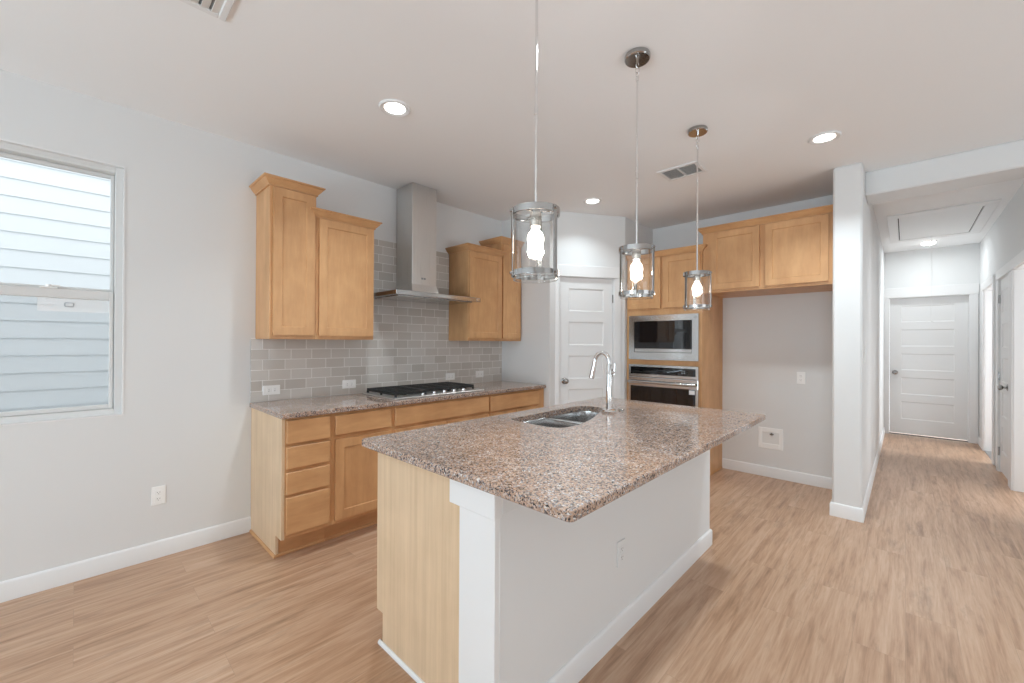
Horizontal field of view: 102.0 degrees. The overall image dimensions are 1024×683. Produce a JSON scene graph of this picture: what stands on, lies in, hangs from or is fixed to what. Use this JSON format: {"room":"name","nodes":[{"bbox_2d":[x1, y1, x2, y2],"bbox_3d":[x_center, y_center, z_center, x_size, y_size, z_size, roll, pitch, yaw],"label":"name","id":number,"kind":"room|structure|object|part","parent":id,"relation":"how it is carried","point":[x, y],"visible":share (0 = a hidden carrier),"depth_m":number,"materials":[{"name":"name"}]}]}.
{"room":"kitchen","nodes":[
{"label":"kitchen","id":0,"kind":"room"},
{"bbox_2d":[0,69,501,581],"bbox_3d":[-2.177,-0.026,2.725,0.150,2.743,9.050,0,0,44],"label":"wall","id":1,"kind":"structure","parent":0,"point":[71,491],"depth_m":2.60,"materials":[{"name":"white paint"}]},
{"bbox_2d":[0,138,125,425],"bbox_3d":[-2.675,-0.304,2.190,0.143,1.482,0.915,0,0,44],"label":"window","id":2,"kind":"structure","parent":1,"relation":"in","point":[9,149],"depth_m":2.43,"materials":[{"name":"white paint"}]},
{"bbox_3d":[-2.673,0.050,2.185,0.035,0.689,0.823,0,0,44],"label":"sash","id":3,"kind":"part","parent":2,"relation":"part of","materials":[{"name":"white plastic"}]},
{"bbox_3d":[-2.695,-0.636,2.211,0.025,0.731,0.827,0,0,44],"label":"sash","id":4,"kind":"part","parent":2,"relation":"part of","materials":[{"name":"white plastic"}]},
{"bbox_2d":[0,516,250,602],"bbox_3d":[-3.548,1.283,1.168,0.013,0.104,4.918,0,0,44],"label":"baseboard","id":5,"kind":"structure","parent":1,"relation":"attached to","point":[25,585],"depth_m":2.44,"materials":[{"name":"white paint"}]},
{"bbox_2d":[151,485,165,505],"bbox_3d":[-2.203,0.960,2.585,0.009,0.115,0.070,0,0,44],"label":"wall outlet","id":6,"kind":"object","parent":1,"relation":"attached to","point":[158,494],"visible":1,"depth_m":2.58,"materials":[{"name":"white plastic"}]},
{"bbox_2d":[155,489,161,494],"bbox_3d":[-2.201,0.940,2.583,0.004,0.031,0.031,0,0,44],"label":"receptacle","id":7,"kind":"object","parent":6,"relation":"attached to","point":[157,491],"depth_m":2.58,"materials":[{"name":"grey plastic"}]},
{"bbox_2d":[155,496,161,501],"bbox_3d":[-2.201,0.979,2.583,0.004,0.031,0.031,0,0,44],"label":"receptacle","id":8,"kind":"object","parent":6,"relation":"attached to","point":[157,498],"depth_m":2.58,"materials":[{"name":"grey plastic"}]},
{"bbox_2d":[249,172,325,338],"bbox_3d":[-1.605,-0.559,2.960,0.351,1.084,0.393,0,0,44],"label":"upper cabinet","id":9,"kind":"object","parent":1,"relation":"attached to","point":[285,218],"visible":1,"depth_m":2.85,"materials":[{"name":"brown wood"}]},
{"bbox_3d":[-1.602,-1.072,2.961,0.350,0.057,0.393,0,0,44],"label":"crown molding","id":10,"kind":"part","parent":9,"relation":"part of","materials":[{"name":"brown wood"}]},
{"bbox_3d":[-1.504,-0.539,2.865,0.019,0.992,0.267,0,0,44],"label":"door","id":11,"kind":"part","parent":9,"relation":"part of","materials":[{"name":"brown wood"}]},
{"bbox_2d":[311,206,381,339],"bbox_3d":[-1.349,-0.482,3.230,0.351,0.934,0.539,0,0,44],"label":"upper cabinet","id":12,"kind":"object","parent":1,"relation":"attached to","point":[344,242],"visible":0.88,"depth_m":3.11,"materials":[{"name":"brown wood"}]},
{"bbox_3d":[-1.245,-0.464,3.136,0.019,0.845,0.418,0,0,44],"label":"door","id":13,"kind":"part","parent":12,"relation":"part of","materials":[{"name":"brown wood"}]},
{"bbox_3d":[-1.346,-0.920,3.231,0.350,0.057,0.539,0,0,44],"label":"crown molding","id":14,"kind":"part","parent":12,"relation":"part of","materials":[{"name":"brown wood"}]},
{"bbox_2d":[250,239,501,402],"bbox_3d":[-0.986,-0.228,3.860,0.008,1.335,2.521,0,0,44],"label":"tile backsplash","id":15,"kind":"structure","parent":1,"relation":"attached to","point":[410,344],"depth_m":3.70,"materials":[{"name":"grey tile"}]},
{"bbox_2d":[263,385,279,394],"bbox_3d":[-1.760,0.355,3.036,0.009,0.070,0.115,0,0,44],"label":"backsplash outlet","id":16,"kind":"object","parent":15,"relation":"attached to","point":[268,389],"visible":1,"depth_m":3.03,"materials":[{"name":"white plastic"}]},
{"bbox_2d":[342,379,355,388],"bbox_3d":[-1.357,0.355,3.459,0.009,0.070,0.115,0,0,44],"label":"backsplash outlet","id":17,"kind":"object","parent":15,"relation":"attached to","point":[345,383],"visible":1,"depth_m":3.45,"materials":[{"name":"white plastic"}]},
{"bbox_2d":[446,373,454,379],"bbox_3d":[-0.628,0.357,4.226,0.009,0.070,0.115,0,0,44],"label":"backsplash outlet","id":18,"kind":"object","parent":15,"relation":"attached to","point":[449,376],"visible":1,"depth_m":4.22,"materials":[{"name":"white plastic"}]},
{"bbox_2d":[476,371,483,377],"bbox_3d":[-0.352,0.355,4.517,0.009,0.070,0.115,0,0,44],"label":"backsplash outlet","id":19,"kind":"object","parent":15,"relation":"attached to","point":[478,373],"visible":1,"depth_m":4.51,"materials":[{"name":"white plastic"}]},
{"bbox_2d":[374,182,480,304],"bbox_3d":[-0.769,-0.876,3.723,0.491,1.021,0.884,0,0,44],"label":"range hood","id":20,"kind":"object","parent":1,"relation":"attached to","point":[416,203],"visible":0.98,"depth_m":3.68,"materials":[{"name":"silver metal"}]},
{"bbox_2d":[445,243,507,340],"bbox_3d":[-0.363,-0.474,4.267,0.351,0.934,0.546,0,0,44],"label":"upper cabinet","id":21,"kind":"object","parent":1,"relation":"attached to","point":[475,271],"visible":1,"depth_m":4.14,"materials":[{"name":"brown wood"}]},
{"bbox_3d":[-0.360,-0.912,4.267,0.350,0.057,0.546,0,0,44],"label":"crown molding","id":22,"kind":"part","parent":21,"relation":"part of","materials":[{"name":"brown wood"}]},
{"bbox_3d":[-0.262,-0.455,4.171,0.019,0.843,0.436,0,0,44],"label":"door","id":23,"kind":"part","parent":21,"relation":"part of","materials":[{"name":"brown wood"}]},
{"bbox_2d":[479,236,523,340],"bbox_3d":[-0.116,-0.547,4.526,0.351,1.084,0.356,0,0,44],"label":"upper cabinet","id":24,"kind":"object","parent":1,"relation":"attached to","point":[511,290],"visible":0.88,"depth_m":4.43,"materials":[{"name":"brown wood"}]},
{"bbox_3d":[-0.113,-1.060,4.527,0.350,0.057,0.356,0,0,44],"label":"crown molding","id":25,"kind":"part","parent":24,"relation":"part of","materials":[{"name":"brown wood"}]},
{"bbox_3d":[-0.005,-0.528,4.442,0.019,0.992,0.267,0,0,44],"label":"door","id":26,"kind":"part","parent":24,"relation":"part of","materials":[{"name":"brown wood"}]},
{"bbox_2d":[0,0,1023,252],"bbox_3d":[1.544,-1.420,1.714,7.030,0.080,13.098,0,0,44],"label":"ceiling","id":27,"kind":"structure","parent":0,"point":[902,82],"depth_m":2.24,"materials":[{"name":"white paint"}]},
{"bbox_2d":[180,0,234,21],"bbox_3d":[-1.224,-1.390,1.571,0.345,0.010,0.305,0,0,44],"label":"ceiling vent","id":28,"kind":"object","parent":27,"relation":"in","point":[220,9],"visible":1,"depth_m":1.72,"materials":[{"name":"white metal"}]},
{"bbox_2d":[379,99,410,117],"bbox_3d":[-0.697,-1.385,2.469,0.186,0.010,0.186,0,0,44],"label":"recessed light","id":29,"kind":"object","parent":27,"relation":"in","point":[390,107],"visible":1,"depth_m":2.46,"materials":[{"name":"white paint"}]},
{"bbox_2d":[509,0,559,283],"bbox_3d":[0.087,-0.800,1.440,0.177,1.176,0.168,0,0,44],"label":"pendant lamp","id":30,"kind":"object","parent":27,"relation":"hanging from","point":[535,239],"visible":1,"depth_m":1.43,"materials":[{"name":"silver metal"}]},
{"bbox_2d":[529,211,541,227],"bbox_3d":[0.082,-0.422,1.442,0.044,0.052,0.044,0,0,44],"label":"socket","id":31,"kind":"object","parent":30,"relation":"attached to","point":[535,218],"depth_m":1.43,"materials":[{"name":"silver metal"}]},
{"bbox_3d":[0.082,-0.322,1.442,0.154,0.220,0.154,0,0,44],"label":"lamp shade","id":32,"kind":"part","parent":30,"relation":"part of","materials":[{"name":"clear glass"}]},
{"bbox_3d":[0.082,-0.355,1.442,0.058,0.086,0.058,0,0,44],"label":"bulb","id":33,"kind":"part","parent":30,"relation":"part of","materials":[{"name":"white glass"}]},
{"bbox_3d":[0.085,-0.876,1.444,0.018,0.816,0.018,0,0,44],"label":"rod","id":34,"kind":"part","parent":30,"relation":"part of","materials":[{"name":"silver metal"}]},
{"bbox_2d":[583,198,601,204],"bbox_3d":[0.790,-1.373,4.069,0.186,0.010,0.186,0,0,44],"label":"recessed light","id":35,"kind":"object","parent":27,"relation":"in","point":[590,201],"visible":1,"depth_m":4.07,"materials":[{"name":"white paint"}]},
{"bbox_2d":[618,47,654,299],"bbox_3d":[0.607,-0.796,2.001,0.177,1.176,0.168,0,0,44],"label":"pendant lamp","id":36,"kind":"object","parent":27,"relation":"hanging from","point":[637,57],"visible":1,"depth_m":1.99,"materials":[{"name":"silver"}]},
{"bbox_2d":[632,249,640,260],"bbox_3d":[0.601,-0.418,2.003,0.044,0.052,0.044,0,0,44],"label":"socket","id":37,"kind":"object","parent":36,"relation":"attached to","point":[636,253],"depth_m":1.99,"materials":[{"name":"silver metal"}]},
{"bbox_3d":[0.601,-0.351,2.003,0.058,0.086,0.058,0,0,44],"label":"bulb","id":38,"kind":"part","parent":36,"relation":"part of","materials":[{"name":"white glass"}]},
{"bbox_3d":[0.604,-0.872,2.004,0.018,0.816,0.018,0,0,44],"label":"rod","id":39,"kind":"part","parent":36,"relation":"part of","materials":[{"name":"silver metal"}]},
{"bbox_2d":[657,161,706,181],"bbox_3d":[1.374,-1.372,3.353,0.314,0.010,0.250,0,0,44],"label":"ceiling vent","id":40,"kind":"object","parent":27,"relation":"in","point":[688,169],"visible":0.95,"depth_m":3.35,"materials":[{"name":"white metal"}]},
{"bbox_2d":[683,125,711,310],"bbox_3d":[1.208,-0.792,2.693,0.177,1.176,0.168,0,0,44],"label":"pendant lamp","id":41,"kind":"object","parent":27,"relation":"hanging from","point":[696,131],"visible":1,"depth_m":2.68,"materials":[{"name":"silver"}]},
{"bbox_2d":[693,274,700,281],"bbox_3d":[1.203,-0.414,2.695,0.044,0.052,0.044,0,0,44],"label":"socket","id":42,"kind":"object","parent":41,"relation":"attached to","point":[697,277],"depth_m":2.68,"materials":[{"name":"silver metal"}]},
{"bbox_3d":[1.202,-0.314,2.695,0.154,0.220,0.154,0,0,44],"label":"lamp shade","id":43,"kind":"part","parent":41,"relation":"part of","materials":[{"name":"clear glass"}]},
{"bbox_3d":[1.202,-0.347,2.695,0.058,0.086,0.058,0,0,44],"label":"bulb","id":44,"kind":"part","parent":41,"relation":"part of","materials":[{"name":"white glass"}]},
{"bbox_3d":[1.205,-0.868,2.696,0.018,0.816,0.018,0,0,44],"label":"rod","id":45,"kind":"part","parent":41,"relation":"part of","materials":[{"name":"silver metal"}]},
{"bbox_2d":[808,130,841,144],"bbox_3d":[2.106,-1.370,2.795,0.186,0.010,0.186,0,0,44],"label":"recessed light","id":46,"kind":"object","parent":27,"relation":"in","point":[828,136],"visible":1,"depth_m":2.79,"materials":[{"name":"white paint"}]},
{"bbox_2d":[920,240,936,245],"bbox_3d":[5.619,-1.327,5.596,0.164,0.045,0.164,0,0,44],"label":"hall ceiling light","id":47,"kind":"object","parent":27,"relation":"attached to","point":[929,242],"visible":1,"depth_m":5.55,"materials":[{"name":"white glass"}]},
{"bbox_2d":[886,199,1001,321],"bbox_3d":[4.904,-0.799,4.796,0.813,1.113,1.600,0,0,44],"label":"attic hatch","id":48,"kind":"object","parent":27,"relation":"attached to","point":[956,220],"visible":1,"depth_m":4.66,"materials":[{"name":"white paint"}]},
{"bbox_3d":[4.906,-1.348,4.802,0.614,0.010,1.317,0,0,44],"label":"panel","id":49,"kind":"part","parent":48,"relation":"part of","materials":[{"name":"white paint"}]},
{"bbox_3d":[4.906,-1.347,4.797,0.813,0.016,1.600,0,0,44],"label":"frame","id":50,"kind":"part","parent":48,"relation":"part of","materials":[{"name":"white paint"}]},
{"bbox_2d":[0,431,1023,682],"bbox_3d":[1.529,1.393,1.708,7.030,0.060,13.098,0,0,44],"label":"floor","id":51,"kind":"structure","parent":0,"point":[929,588],"depth_m":2.14,"materials":[{"name":"brown wood"}]},
{"bbox_2d":[249,408,331,558],"bbox_3d":[-1.520,0.909,2.833,0.653,0.881,0.314,0,0,44],"label":"base cabinet","id":52,"kind":"object","parent":51,"relation":"on","point":[291,459],"visible":0.94,"depth_m":2.64,"materials":[{"name":"brown wood"}]},
{"bbox_3d":[-1.665,1.340,2.757,0.523,0.018,0.010,0,0,44],"label":"shoe molding","id":53,"kind":"part","parent":52,"relation":"part of","materials":[{"name":"brown wood"}]},
{"bbox_3d":[-1.622,0.908,2.740,0.633,0.881,0.018,0,0,44],"label":"panel","id":54,"kind":"part","parent":52,"relation":"part of","materials":[{"name":"brown wood"}]},
{"bbox_3d":[-1.370,1.340,2.697,0.013,0.020,0.300,0,0,44],"label":"shoe molding","id":55,"kind":"part","parent":52,"relation":"part of","materials":[{"name":"brown wood"}]},
{"bbox_3d":[-1.286,1.069,2.620,0.020,0.226,0.262,0,0,44],"label":"drawer","id":56,"kind":"part","parent":52,"relation":"part of","materials":[{"name":"brown wood"}]},
{"bbox_3d":[-1.285,0.871,2.621,0.020,0.133,0.262,0,0,44],"label":"drawer","id":57,"kind":"part","parent":52,"relation":"part of","materials":[{"name":"brown wood"}]},
{"bbox_3d":[-1.284,0.715,2.621,0.020,0.133,0.262,0,0,44],"label":"drawer","id":58,"kind":"part","parent":52,"relation":"part of","materials":[{"name":"brown wood"}]},
{"bbox_3d":[-1.283,0.557,2.622,0.020,0.143,0.262,0,0,44],"label":"drawer","id":59,"kind":"part","parent":52,"relation":"part of","materials":[{"name":"brown wood"}]},
{"bbox_2d":[324,406,391,540],"bbox_3d":[-1.260,0.911,3.107,0.653,0.881,0.442,0,0,44],"label":"base cabinet","id":60,"kind":"object","parent":51,"relation":"on","point":[354,487],"visible":0.62,"depth_m":2.85,"materials":[{"name":"brown wood"}]},
{"bbox_3d":[-1.115,1.342,2.966,0.013,0.020,0.442,0,0,44],"label":"shoe molding","id":61,"kind":"part","parent":60,"relation":"part of","materials":[{"name":"brown wood"}]},
{"bbox_3d":[-1.030,0.917,2.888,0.019,0.534,0.406,0,0,44],"label":"door","id":62,"kind":"part","parent":60,"relation":"part of","materials":[{"name":"brown wood"}]},
{"bbox_3d":[-1.028,0.556,2.890,0.020,0.132,0.406,0,0,44],"label":"drawer","id":63,"kind":"part","parent":60,"relation":"part of","materials":[{"name":"brown wood"}]},
{"bbox_2d":[392,395,488,432],"bbox_3d":[-0.772,0.915,3.620,0.653,0.881,0.973,0,0,44],"label":"base cabinet","id":64,"kind":"object","parent":51,"relation":"on","point":[407,417],"visible":0.22,"depth_m":3.33,"materials":[{"name":"brown wood"}]},
{"bbox_3d":[-0.704,0.919,3.231,0.019,0.536,0.468,0,0,44],"label":"door","id":65,"kind":"part","parent":64,"relation":"part of","materials":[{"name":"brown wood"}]},
{"bbox_3d":[-0.376,0.921,3.577,0.019,0.536,0.470,0,0,44],"label":"door","id":66,"kind":"part","parent":64,"relation":"part of","materials":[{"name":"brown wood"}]},
{"bbox_2d":[488,388,543,415],"bbox_3d":[-0.164,0.920,4.260,0.653,0.881,0.793,0,0,44],"label":"base cabinet","id":67,"kind":"object","parent":51,"relation":"on","point":[509,402],"visible":0.18,"depth_m":3.99,"materials":[{"name":"brown wood"}]},
{"bbox_2d":[249,380,545,418],"bbox_3d":[-0.753,0.458,3.630,0.667,0.033,2.527,0,0,44],"label":"countertop","id":68,"kind":"structure","parent":67,"relation":"on","point":[310,406],"depth_m":3.03,"materials":[{"name":"stone"}]},
{"bbox_2d":[363,382,483,399],"bbox_3d":[-0.745,0.416,3.605,0.505,0.050,0.908,0,0,44],"label":"gas cooktop","id":69,"kind":"object","parent":68,"relation":"in","point":[400,392],"visible":1,"depth_m":3.46,"materials":[{"name":"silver metal"}]},
{"bbox_3d":[-0.085,0.924,3.883,0.019,0.536,0.338,0,0,44],"label":"door","id":70,"kind":"part","parent":67,"relation":"part of","materials":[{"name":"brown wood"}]},
{"bbox_3d":[0.156,0.925,4.136,0.019,0.536,0.340,0,0,44],"label":"door","id":71,"kind":"part","parent":67,"relation":"part of","materials":[{"name":"brown wood"}]},
{"bbox_2d":[377,450,711,682],"bbox_3d":[0.352,0.918,2.335,0.820,0.881,2.036,0,0,44],"label":"kitchen island","id":72,"kind":"object","parent":51,"relation":"on","point":[474,585],"visible":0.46,"depth_m":1.63,"materials":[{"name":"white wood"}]},
{"bbox_3d":[-0.389,1.345,1.662,0.576,0.016,0.011,0,0,44],"label":"shoe molding","id":73,"kind":"part","parent":72,"relation":"part of","materials":[{"name":"white paint"}]},
{"bbox_3d":[-0.387,0.912,1.684,0.607,0.881,0.018,0,0,44],"label":"panel","id":74,"kind":"part","parent":72,"relation":"part of","materials":[{"name":"brown wood"}]},
{"bbox_3d":[-0.114,0.962,1.401,0.179,0.783,0.024,0,0,44],"label":"corner post","id":75,"kind":"part","parent":72,"relation":"part of","materials":[{"name":"white paint"}]},
{"bbox_2d":[362,397,765,521],"bbox_3d":[0.446,0.461,2.219,1.157,0.033,2.065,0,0,44],"label":"island countertop","id":76,"kind":"structure","parent":72,"relation":"on","point":[567,474],"depth_m":1.71,"materials":[{"name":"stone"}]},
{"bbox_2d":[524,411,598,427],"bbox_3d":[0.366,0.580,2.500,0.385,0.205,0.763,0,0,44],"label":"double sink","id":77,"kind":"object","parent":76,"relation":"in","point":[570,419],"visible":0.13,"depth_m":2.60,"materials":[{"name":"silver metal"}]},
{"bbox_3d":[0.227,0.579,2.354,0.384,0.205,0.359,0,0,44],"label":"bowl","id":78,"kind":"part","parent":77,"relation":"part of","materials":[{"name":"silver metal"}]},
{"bbox_3d":[0.478,0.571,2.655,0.333,0.185,0.384,0,0,44],"label":"bowl","id":79,"kind":"part","parent":77,"relation":"part of","materials":[{"name":"silver metal"}]},
{"bbox_2d":[589,351,615,412],"bbox_3d":[0.580,0.253,2.656,0.188,0.386,0.094,0,0,44],"label":"faucet","id":80,"kind":"object","parent":76,"relation":"on","point":[609,372],"visible":1,"depth_m":2.61,"materials":[{"name":"silver metal"}]},
{"bbox_3d":[0.577,0.115,2.656,0.124,0.110,0.024,0,0,40],"label":"spout","id":81,"kind":"part","parent":80,"relation":"part of","materials":[{"name":"silver metal"}]},
{"bbox_3d":[0.642,0.175,2.624,0.033,0.070,0.020,0,0,0],"label":"lever","id":82,"kind":"part","parent":80,"relation":"part of","materials":[{"name":"silver metal"}]},
{"bbox_2d":[617,538,624,567],"bbox_3d":[0.505,0.975,1.915,0.009,0.115,0.070,0,0,44],"label":"island outlet","id":83,"kind":"object","parent":72,"relation":"attached to","point":[621,544],"visible":1,"depth_m":1.91,"materials":[{"name":"white paint"}]},
{"bbox_3d":[0.599,1.307,2.105,0.143,0.104,2.026,0,0,44],"label":"baseboard","id":84,"kind":"part","parent":72,"relation":"part of","materials":[{"name":"white paint"}]},
{"bbox_2d":[625,243,722,475],"bbox_3d":[1.787,0.213,4.532,0.846,2.315,0.684,0,0,44],"label":"tall cabinet","id":85,"kind":"object","parent":51,"relation":"on","point":[670,265],"visible":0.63,"depth_m":4.29,"materials":[{"name":"brown wood"}]},
{"bbox_3d":[1.419,-0.615,4.466,0.374,0.527,0.019,0,0,44],"label":"door","id":86,"kind":"part","parent":85,"relation":"part of","materials":[{"name":"brown wood"}]},
{"bbox_2d":[627,364,698,406],"bbox_3d":[1.730,0.603,4.499,0.740,0.705,0.631,0,0,44],"label":"oven","id":87,"kind":"object","parent":85,"relation":"in","point":[667,384],"visible":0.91,"depth_m":4.29,"materials":[{"name":"silver metal"}]},
{"bbox_3d":[1.534,0.431,4.292,0.716,0.029,0.059,0,0,44],"label":"handle","id":88,"kind":"part","parent":87,"relation":"part of","materials":[{"name":"silver metal"}]},
{"bbox_3d":[1.567,0.647,4.330,0.694,0.535,0.040,0,0,44],"label":"door glass","id":89,"kind":"part","parent":87,"relation":"part of","materials":[{"name":"black glass"}]},
{"bbox_3d":[1.555,0.430,4.314,0.736,0.098,0.010,0,0,44],"label":"door rail","id":90,"kind":"part","parent":87,"relation":"part of","materials":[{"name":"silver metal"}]},
{"bbox_3d":[1.570,0.310,4.332,0.694,0.082,0.038,0,0,44],"label":"control panel","id":91,"kind":"part","parent":87,"relation":"part of","materials":[{"name":"black glass"}]},
{"bbox_2d":[629,313,698,360],"bbox_3d":[1.719,-0.041,4.485,0.740,0.471,0.474,0,0,44],"label":"microwave","id":92,"kind":"object","parent":85,"relation":"in","point":[675,337],"visible":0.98,"depth_m":4.29,"materials":[{"name":"silver metal"}]},
{"bbox_3d":[1.574,-0.070,4.332,0.612,0.288,0.036,0,0,44],"label":"door glass","id":93,"kind":"part","parent":92,"relation":"part of","materials":[{"name":"black glass"}]},
{"bbox_3d":[1.579,-0.917,4.309,0.845,0.057,0.062,0,0,44],"label":"crown molding","id":94,"kind":"part","parent":85,"relation":"part of","materials":[{"name":"brown wood"}]},
{"bbox_3d":[1.710,-0.614,4.189,0.368,0.527,0.019,0,0,44],"label":"door","id":95,"kind":"part","parent":85,"relation":"part of","materials":[{"name":"brown wood"}]},
{"bbox_2d":[502,212,554,406],"bbox_3d":[0.171,-0.009,4.576,0.703,2.743,0.110,0,0,44],"label":"wall","id":96,"kind":"structure","parent":0,"point":[531,359],"depth_m":4.43,"materials":[{"name":"white paint"}]},
{"bbox_2d":[557,211,624,398],"bbox_3d":[0.773,-0.006,4.516,0.940,2.743,0.110,0,0,-14],"label":"wall","id":97,"kind":"structure","parent":0,"point":[583,239],"depth_m":4.49,"materials":[{"name":"white paint"}]},
{"bbox_2d":[555,264,620,404],"bbox_3d":[0.797,0.277,4.492,0.812,2.177,0.167,0,0,-14],"label":"door","id":98,"kind":"structure","parent":97,"relation":"in","point":[587,300],"depth_m":4.48,"materials":[{"name":"white paint"}]},
{"bbox_3d":[0.564,0.418,4.384,0.066,0.066,0.069,0,0,-14],"label":"knob","id":99,"kind":"part","parent":98,"relation":"part of","materials":[{"name":"silver metal"}]},
{"bbox_2d":[624,217,652,398],"bbox_3d":[1.440,-0.002,4.864,0.110,2.743,0.688,0,0,44],"label":"wall","id":100,"kind":"structure","parent":0,"point":[645,234],"depth_m":4.65,"materials":[{"name":"white paint"}]},
{"bbox_2d":[653,195,832,477],"bbox_3d":[2.019,0.001,4.884,2.957,2.743,0.140,0,0,44],"label":"wall","id":101,"kind":"structure","parent":0,"point":[768,339],"depth_m":4.16,"materials":[{"name":"white paint"}]},
{"bbox_2d":[698,204,832,297],"bbox_3d":[2.426,-0.786,3.944,1.071,0.637,0.666,0,0,44],"label":"upper cabinet","id":102,"kind":"object","parent":101,"relation":"attached to","point":[789,252],"visible":0.81,"depth_m":3.67,"materials":[{"name":"brown wood"}]},
{"bbox_3d":[2.074,-0.769,3.870,0.415,0.546,0.019,0,0,44],"label":"door","id":103,"kind":"part","parent":102,"relation":"part of","materials":[{"name":"brown wood"}]},
{"bbox_3d":[2.428,-1.076,3.945,1.071,0.057,0.666,0,0,44],"label":"crown molding","id":104,"kind":"part","parent":102,"relation":"part of","materials":[{"name":"brown wood"}]},
{"bbox_3d":[2.421,-0.768,3.540,0.453,0.546,0.019,0,0,44],"label":"door","id":105,"kind":"part","parent":102,"relation":"part of","materials":[{"name":"brown wood"}]},
{"bbox_2d":[758,427,782,450],"bbox_3d":[2.616,0.982,4.200,0.216,0.210,0.018,0,0,44],"label":"water supply box","id":106,"kind":"object","parent":101,"relation":"attached to","point":[771,438],"visible":1,"depth_m":4.20,"materials":[{"name":"white plastic"}]},
{"bbox_2d":[722,458,831,488],"bbox_3d":[2.659,1.323,4.160,1.025,0.104,0.013,0,0,44],"label":"baseboard","id":107,"kind":"structure","parent":101,"relation":"attached to","point":[788,475],"depth_m":4.14,"materials":[{"name":"white paint"}]},
{"bbox_2d":[797,372,804,383],"bbox_3d":[2.808,0.354,4.029,0.070,0.115,0.009,0,0,44],"label":"wall outlet","id":108,"kind":"object","parent":101,"relation":"attached to","point":[800,375],"visible":1,"depth_m":4.03,"materials":[{"name":"white plastic"}]},
{"bbox_2d":[832,163,883,507],"bbox_3d":[4.209,0.013,4.912,0.180,2.743,4.676,0,0,44],"label":"wall","id":109,"kind":"structure","parent":0,"point":[858,252],"depth_m":3.24,"materials":[{"name":"white paint"}]},
{"bbox_2d":[829,428,884,522],"bbox_3d":[4.061,1.331,4.760,0.206,0.104,4.291,0,0,44],"label":"baseboard","id":110,"kind":"structure","parent":109,"relation":"attached to","point":[852,513],"depth_m":3.25,"materials":[{"name":"white paint"}]},
{"bbox_2d":[884,243,979,435],"bbox_3d":[6.070,0.025,6.037,0.968,2.743,0.120,0,0,44],"label":"wall","id":111,"kind":"structure","parent":0,"point":[958,264],"depth_m":5.95,"materials":[{"name":"white paint"}]},
{"bbox_2d":[884,283,978,443],"bbox_3d":[6.057,0.299,6.032,0.972,2.195,0.142,0,0,44],"label":"door","id":112,"kind":"structure","parent":111,"relation":"in","point":[934,365],"depth_m":6.03,"materials":[{"name":"white paint"}]},
{"bbox_2d":[865,139,1023,204],"bbox_3d":[3.320,-1.274,3.142,0.970,0.188,0.324,0,0,44],"label":"ceiling beam","id":113,"kind":"structure","parent":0,"point":[1003,162],"depth_m":3.07,"materials":[{"name":"white paint"}]},
{"bbox_2d":[979,182,1023,465],"bbox_3d":[5.113,0.016,4.240,0.120,2.743,4.402,0,0,44],"label":"wall","id":114,"kind":"structure","parent":0,"point":[1004,240],"depth_m":4.50,"materials":[{"name":"white paint"}]},
{"bbox_2d":[978,436,981,448],"bbox_3d":[6.219,1.344,5.504,0.013,0.104,0.432,0,0,44],"label":"baseboard","id":115,"kind":"structure","parent":114,"relation":"attached to","point":[979,438],"depth_m":5.51,"materials":[{"name":"white paint"}]},
{"bbox_2d":[981,275,994,464],"bbox_3d":[6.067,0.322,4.702,0.912,2.143,0.966,0,0,44],"label":"door","id":116,"kind":"structure","parent":114,"relation":"in","point":[988,286],"depth_m":5.26,"materials":[{"name":"white paint"}]},
{"bbox_2d":[995,262,1009,486],"bbox_3d":[5.011,0.315,4.181,0.185,2.143,0.816,0,0,44],"label":"door","id":117,"kind":"structure","parent":114,"relation":"in","point":[1002,278],"depth_m":4.32,"materials":[{"name":"white paint"}]},
{"bbox_3d":[4.862,0.456,4.109,0.069,0.066,0.066,0,0,44],"label":"knob","id":118,"kind":"part","parent":117,"relation":"part of","materials":[{"name":"silver metal"}]},
{"bbox_2d":[1009,250,1023,491],"bbox_3d":[4.385,0.310,3.487,0.147,2.143,1.086,0,0,44],"label":"door","id":119,"kind":"structure","parent":114,"relation":"in","point":[1016,265],"depth_m":3.83,"materials":[{"name":"white paint"}]},
{"label":"outside","id":120,"kind":"structure","parent":0,"visible":0},
{"bbox_3d":[-6.380,1.682,6.052,10.420,0.100,24.000,0,0,44],"label":"ground","id":121,"kind":"structure","parent":120,"visible":0},
{"bbox_2d":[0,157,110,411],"bbox_3d":[-4.524,-1.118,4.308,0.300,5.511,14.000,0,0,44],"label":"neighbouring house","id":122,"kind":"structure","parent":121,"relation":"on","point":[55,223],"depth_m":4.09,"materials":[{"name":"white"}]}
]}

